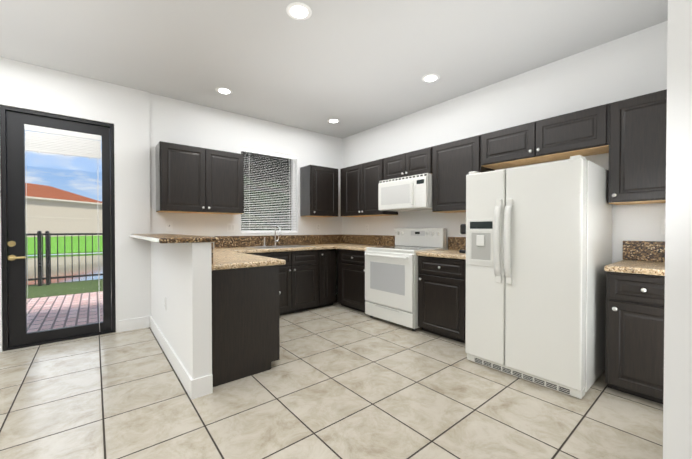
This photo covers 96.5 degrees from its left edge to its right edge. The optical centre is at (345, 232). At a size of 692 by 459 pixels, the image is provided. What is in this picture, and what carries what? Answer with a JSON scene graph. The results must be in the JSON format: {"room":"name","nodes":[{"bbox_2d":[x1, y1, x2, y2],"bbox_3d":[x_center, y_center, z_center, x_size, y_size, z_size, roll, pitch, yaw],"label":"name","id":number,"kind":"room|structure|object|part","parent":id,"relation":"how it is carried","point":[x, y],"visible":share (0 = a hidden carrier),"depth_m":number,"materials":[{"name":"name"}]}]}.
{"room":"kitchen","nodes":[
{"label":"kitchen","id":0,"kind":"room"},
{"bbox_2d":[0,57,343,351],"bbox_3d":[-3.090,-0.260,3.229,7.560,2.775,0.300,-1,1,-39],"label":"wall","id":1,"kind":"structure","parent":0,"point":[141,120],"depth_m":3.62,"materials":[{"name":"white paint"}]},
{"bbox_2d":[0,105,115,350],"bbox_3d":[-2.967,-0.039,3.242,0.860,2.333,0.120,-1,1,-39],"label":"door frame","id":2,"kind":"structure","parent":1,"relation":"attached to","point":[4,217],"depth_m":2.98,"materials":[{"name":"black"}]},
{"bbox_2d":[6,111,110,346],"bbox_3d":[-2.944,-0.032,3.211,0.790,2.275,0.107,-1,1,-39],"label":"patio door","id":3,"kind":"structure","parent":1,"relation":"in","point":[21,140],"depth_m":3.12,"materials":[{"name":"black"}]},
{"bbox_2d":[119,316,148,331],"bbox_3d":[-2.443,1.059,3.568,0.286,0.130,0.014,-1,1,-39],"label":"baseboard","id":4,"kind":"structure","parent":1,"relation":"attached to","point":[141,322],"depth_m":3.56,"materials":[{"name":"white wood"}]},
{"bbox_2d":[166,221,172,230],"bbox_3d":[-2.177,-0.079,3.804,0.075,0.120,0.006,-1,1,-39],"label":"outlet plate","id":5,"kind":"object","parent":1,"relation":"attached to","point":[169,225],"visible":1,"depth_m":3.80,"materials":[{"name":"white plastic"}]},
{"bbox_2d":[155,141,243,214],"bbox_3d":[-1.804,-0.637,3.877,0.962,0.785,0.352,-1,1,-39],"label":"upper cabinet","id":6,"kind":"object","parent":1,"relation":"attached to","point":[193,179],"depth_m":3.72,"materials":[{"name":"brown wood"}]},
{"bbox_3d":[-2.191,-0.637,3.593,0.003,0.771,0.295,-1,1,-39],"label":"back left wall cabinet end panel","id":7,"kind":"part","parent":6,"relation":"part of","materials":[{"name":"white wood"}]},
{"bbox_2d":[227,223,234,231],"bbox_3d":[-1.592,-0.064,4.282,0.115,0.120,0.006,-1,1,-39],"label":"switch plate","id":8,"kind":"object","parent":1,"relation":"attached to","point":[230,227],"visible":1,"depth_m":4.28,"materials":[{"name":"white plastic"}]},
{"bbox_2d":[241,151,296,233],"bbox_3d":[-1.214,-0.599,4.760,0.910,1.226,0.256,-1,1,-39],"label":"window","id":9,"kind":"structure","parent":1,"relation":"in","point":[275,163],"depth_m":4.85,"materials":[{"name":"grey"}]},
{"bbox_2d":[241,147,296,232],"bbox_3d":[-1.147,-0.605,4.678,0.890,1.210,0.046,-1,1,-39],"label":"window blind","id":10,"kind":"object","parent":9,"relation":"attached to","point":[247,150],"visible":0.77,"depth_m":4.66,"materials":[{"name":"white plastic"}]},
{"bbox_2d":[300,165,337,216],"bbox_3d":[-0.418,-0.650,5.008,0.544,0.785,0.352,-1,1,-39],"label":"upper cabinet","id":11,"kind":"object","parent":1,"relation":"attached to","point":[323,191],"depth_m":4.87,"materials":[{"name":"brown wood"}]},
{"bbox_3d":[-0.643,-0.651,4.856,0.003,0.771,0.295,-1,1,-39],"label":"back right wall cabinet end panel","id":12,"kind":"part","parent":11,"relation":"part of","materials":[{"name":"grey wood"}]},
{"bbox_2d":[148,241,213,378],"bbox_3d":[-1.631,0.597,2.926,0.125,1.068,1.990,-1,1,-39],"label":"wall","id":13,"kind":"structure","parent":0,"point":[150,276],"depth_m":2.29,"materials":[{"name":"white paint"}]},
{"bbox_2d":[149,316,194,399],"bbox_3d":[-1.688,1.066,2.888,0.016,0.130,2.024,-1,1,-39],"label":"baseboard","id":14,"kind":"structure","parent":13,"relation":"attached to","point":[185,378],"depth_m":2.54,"materials":[{"name":"white wood"}]},
{"bbox_2d":[130,234,218,242],"bbox_3d":[-1.689,0.044,2.871,0.372,0.037,2.028,-1,1,-39],"label":"bar","id":15,"kind":"object","parent":13,"relation":"on","point":[167,238],"visible":1,"depth_m":2.15,"materials":[{"name":"stone"}]},
{"bbox_2d":[0,295,662,458],"bbox_3d":[-0.163,1.226,-0.342,8.160,0.120,9.560,-1,1,-39],"label":"floor","id":16,"kind":"structure","parent":0,"point":[337,380],"depth_m":2.02,"materials":[{"name":"tile"}]},
{"bbox_2d":[212,265,280,386],"bbox_3d":[-0.918,0.703,2.610,0.577,0.862,0.465,-1,1,-39],"label":"base cabinet","id":17,"kind":"object","parent":16,"relation":"on","point":[245,325],"visible":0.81,"depth_m":2.40,"materials":[{"name":"brown wood"}]},
{"bbox_2d":[211,236,287,269],"bbox_3d":[-1.162,0.167,2.924,0.603,0.202,1.350,-1,1,-39],"label":"countertop","id":18,"kind":"structure","parent":17,"relation":"on","point":[229,252],"depth_m":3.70,"materials":[{"name":"stone"}]},
{"bbox_2d":[259,250,318,314],"bbox_3d":[-0.924,0.683,4.413,0.900,0.862,0.657,-1,1,-39],"label":"base cabinet","id":19,"kind":"object","parent":16,"relation":"on","point":[298,282],"visible":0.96,"depth_m":4.25,"materials":[{"name":"brown wood"}]},
{"bbox_2d":[316,249,335,307],"bbox_3d":[-0.452,0.679,4.798,0.316,0.862,0.657,-1,1,-39],"label":"base cabinet","id":20,"kind":"object","parent":16,"relation":"on","point":[327,274],"visible":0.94,"depth_m":4.56,"materials":[{"name":"brown wood"}]},
{"bbox_2d":[337,249,365,311],"bbox_3d":[0.305,0.682,4.566,0.657,0.862,0.693,-1,1,-39],"label":"base cabinet","id":21,"kind":"object","parent":16,"relation":"on","point":[350,278],"visible":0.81,"depth_m":4.38,"materials":[{"name":"brown wood"}]},
{"bbox_2d":[214,226,344,250],"bbox_3d":[-0.943,0.080,4.393,2.801,0.344,0.653,-1,1,-39],"label":"countertop","id":22,"kind":"structure","parent":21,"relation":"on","point":[295,242],"depth_m":4.85,"materials":[{"name":"stone"}]},
{"bbox_2d":[263,226,280,245],"bbox_3d":[-1.047,0.055,4.467,0.255,0.296,0.211,-1,1,-39],"label":"faucet","id":23,"kind":"object","parent":22,"relation":"on","point":[275,240],"depth_m":4.55,"materials":[{"name":"silver metal"}]},
{"bbox_2d":[248,245,315,248],"bbox_3d":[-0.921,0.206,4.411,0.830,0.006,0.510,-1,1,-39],"label":"sink","id":24,"kind":"object","parent":22,"relation":"in","point":[264,246],"depth_m":4.43,"materials":[{"name":"white metal"}]},
{"bbox_2d":[335,235,395,250],"bbox_3d":[0.311,0.149,4.556,0.653,0.202,0.680,-1,1,-39],"label":"countertop","id":25,"kind":"structure","parent":21,"relation":"on","point":[344,242],"depth_m":4.87,"materials":[{"name":"stone"}]},
{"bbox_2d":[364,228,446,330],"bbox_3d":[0.732,0.532,3.947,0.720,1.175,0.791,-1,1,-39],"label":"range","id":26,"kind":"object","parent":16,"relation":"on","point":[391,283],"visible":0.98,"depth_m":3.76,"materials":[{"name":"white metal"}]},
{"bbox_2d":[418,256,465,342],"bbox_3d":[1.260,0.695,3.395,0.657,0.862,0.720,-1,1,-39],"label":"base cabinet","id":27,"kind":"object","parent":16,"relation":"on","point":[441,296],"visible":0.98,"depth_m":3.23,"materials":[{"name":"brown wood"}]},
{"bbox_2d":[416,237,465,259],"bbox_3d":[1.262,0.162,3.391,0.653,0.202,0.720,-1,1,-39],"label":"countertop","id":28,"kind":"structure","parent":27,"relation":"on","point":[456,245],"depth_m":3.53,"materials":[{"name":"stone"}]},
{"bbox_2d":[459,224,465,252],"bbox_3d":[1.378,0.065,3.311,0.297,0.310,0.210,-1,1,-39],"label":"coffee maker","id":29,"kind":"object","parent":28,"relation":"on","point":[462,228],"visible":0.15,"depth_m":3.29,"materials":[{"name":"black plastic"}]},
{"bbox_2d":[465,155,611,398],"bbox_3d":[1.630,0.301,2.652,0.924,1.664,0.843,-1,1,-39],"label":"refrigerator","id":30,"kind":"object","parent":16,"relation":"on","point":[538,247],"visible":0.96,"depth_m":2.31,"materials":[{"name":"white metal"}]},
{"bbox_2d":[605,271,664,403],"bbox_3d":[2.206,0.707,2.237,0.657,0.862,0.400,-1,1,-39],"label":"base cabinet","id":31,"kind":"object","parent":16,"relation":"on","point":[634,355],"visible":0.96,"depth_m":2.08,"materials":[{"name":"brown wood"}]},
{"bbox_2d":[604,241,664,275],"bbox_3d":[2.206,0.174,2.235,0.653,0.202,0.405,-1,1,-39],"label":"countertop","id":32,"kind":"structure","parent":31,"relation":"on","point":[644,257],"depth_m":2.41,"materials":[{"name":"stone"}]},
{"bbox_2d":[0,0,667,138],"bbox_3d":[-0.163,-1.684,-0.374,8.160,0.150,9.560,-1,1,-39],"label":"ceiling","id":33,"kind":"structure","parent":0,"point":[355,66],"depth_m":2.71,"materials":[{"name":"white paint"}]},
{"bbox_2d":[216,87,232,93],"bbox_3d":[-1.420,-1.649,3.603,0.190,0.006,0.190,-1,1,-39],"label":"recessed light","id":34,"kind":"object","parent":33,"relation":"in","point":[222,90],"visible":1,"depth_m":3.59,"materials":[{"name":"white"}]},
{"bbox_2d":[286,2,311,19],"bbox_3d":[-0.348,-1.634,2.290,0.190,0.006,0.190,-1,1,-39],"label":"recessed light","id":35,"kind":"object","parent":33,"relation":"in","point":[298,11],"visible":1,"depth_m":2.28,"materials":[{"name":"white"}]},
{"bbox_2d":[327,119,339,122],"bbox_3d":[-0.185,-1.659,4.604,0.190,0.006,0.190,-1,1,-39],"label":"recessed light","id":36,"kind":"object","parent":33,"relation":"in","point":[333,120],"visible":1,"depth_m":4.58,"materials":[{"name":"white glass"}]},
{"bbox_2d":[422,74,439,81],"bbox_3d":[0.905,-1.645,3.300,0.190,0.006,0.190,-1,1,-39],"label":"recessed light","id":37,"kind":"object","parent":33,"relation":"in","point":[430,77],"visible":1,"depth_m":3.29,"materials":[{"name":"white glass"}]},
{"bbox_2d":[344,23,659,262],"bbox_3d":[2.890,-0.248,2.133,0.280,2.775,9.560,-1,1,-39],"label":"wall","id":38,"kind":"structure","parent":0,"point":[628,66],"depth_m":3.14,"materials":[{"name":"white paint"}]},
{"bbox_2d":[340,158,397,216],"bbox_3d":[0.317,-0.647,4.778,0.352,0.785,0.978,-1,1,-39],"label":"upper cabinet","id":39,"kind":"object","parent":38,"relation":"attached to","point":[359,183],"visible":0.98,"depth_m":4.65,"materials":[{"name":"brown wood"}]},
{"bbox_2d":[384,146,432,179],"bbox_3d":[0.880,-0.870,4.086,0.352,0.325,0.798,-1,1,-39],"label":"upper cabinet","id":40,"kind":"object","parent":38,"relation":"attached to","point":[416,162],"visible":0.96,"depth_m":3.95,"materials":[{"name":"brown wood"}]},
{"bbox_2d":[378,173,431,211],"bbox_3d":[0.840,-0.501,4.059,0.453,0.408,0.796,-1,1,-39],"label":"microwave","id":41,"kind":"object","parent":40,"relation":"attached to","point":[410,193],"visible":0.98,"depth_m":3.87,"materials":[{"name":"white"}]},
{"bbox_2d":[432,135,494,212],"bbox_3d":[1.322,-0.634,3.546,0.352,0.785,0.598,-1,1,-39],"label":"upper cabinet","id":42,"kind":"object","parent":38,"relation":"attached to","point":[454,163],"visible":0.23,"depth_m":3.46,"materials":[{"name":"brown wood"}]},
{"bbox_2d":[481,103,608,169],"bbox_3d":[1.839,-0.854,2.911,0.352,0.330,1.033,-1,1,-39],"label":"upper cabinet","id":43,"kind":"object","parent":38,"relation":"attached to","point":[584,132],"visible":1,"depth_m":2.75,"materials":[{"name":"brown wood"}]},
{"bbox_2d":[608,89,666,204],"bbox_3d":[2.308,-0.621,2.338,0.352,0.785,0.448,-1,1,-39],"label":"upper cabinet","id":44,"kind":"object","parent":38,"relation":"attached to","point":[637,149],"visible":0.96,"depth_m":2.29,"materials":[{"name":"brown wood"}]},
{"bbox_2d":[661,219,664,233],"bbox_3d":[2.494,-0.044,2.393,0.006,0.120,0.075,-1,1,-39],"label":"outlet","id":45,"kind":"object","parent":38,"relation":"attached to","point":[662,226],"visible":0.25,"depth_m":2.41,"materials":[{"name":"white plastic"}]},
{"bbox_2d":[656,0,691,458],"bbox_3d":[1.890,-0.243,1.618,1.880,2.775,0.140,-1,1,-39],"label":"wall","id":46,"kind":"structure","parent":0,"point":[675,33],"depth_m":1.06,"materials":[{"name":"white paint"}]},
{"label":"outside","id":47,"kind":"structure","parent":0,"visible":0},
{"bbox_2d":[26,253,102,284],"bbox_3d":[-6.861,1.157,13.876,160.000,0.050,11.500,-1,1,-39],"label":"lake","id":48,"kind":"structure","parent":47,"point":[61,266],"depth_m":10.29,"materials":[{"name":"white liquid"}]},
{"bbox_2d":[27,291,102,332],"bbox_3d":[-3.876,1.167,4.682,11.000,0.050,2.919,-1,1,-39],"label":"patio","id":49,"kind":"structure","parent":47,"point":[59,323],"depth_m":4.46,"materials":[{"name":"brick"}]},
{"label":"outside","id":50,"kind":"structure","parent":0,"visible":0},
{"bbox_2d":[26,279,102,298],"bbox_3d":[-6.530,1.152,5.562,50.000,0.050,1.800,-1,1,-39],"label":"grass","id":51,"kind":"structure","parent":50,"point":[59,288],"depth_m":6.16,"materials":[{"name":"green plant"}]},
{"bbox_2d":[26,231,102,285],"bbox_3d":[-7.532,0.552,5.512,6.408,1.140,0.060,-1,1,-39],"label":"fence","id":52,"kind":"object","parent":51,"relation":"on","point":[48,262],"depth_m":6.51,"materials":[{"name":"black metal"}]},
{"bbox_2d":[27,236,102,254],"bbox_3d":[-68.507,0.237,89.408,300.000,0.050,183.500,-1,1,-39],"label":"lawn","id":53,"kind":"structure","parent":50,"point":[68,246],"depth_m":23.56,"materials":[{"name":"green plant"}]},
{"bbox_2d":[25,183,101,236],"bbox_3d":[-50.551,-3.516,44.903,11.200,8.419,25.200,0,1,6],"label":"house","id":54,"kind":"structure","parent":53,"relation":"on","point":[55,214],"depth_m":49.13,"materials":[{"name":"beige paint"}]}
]}

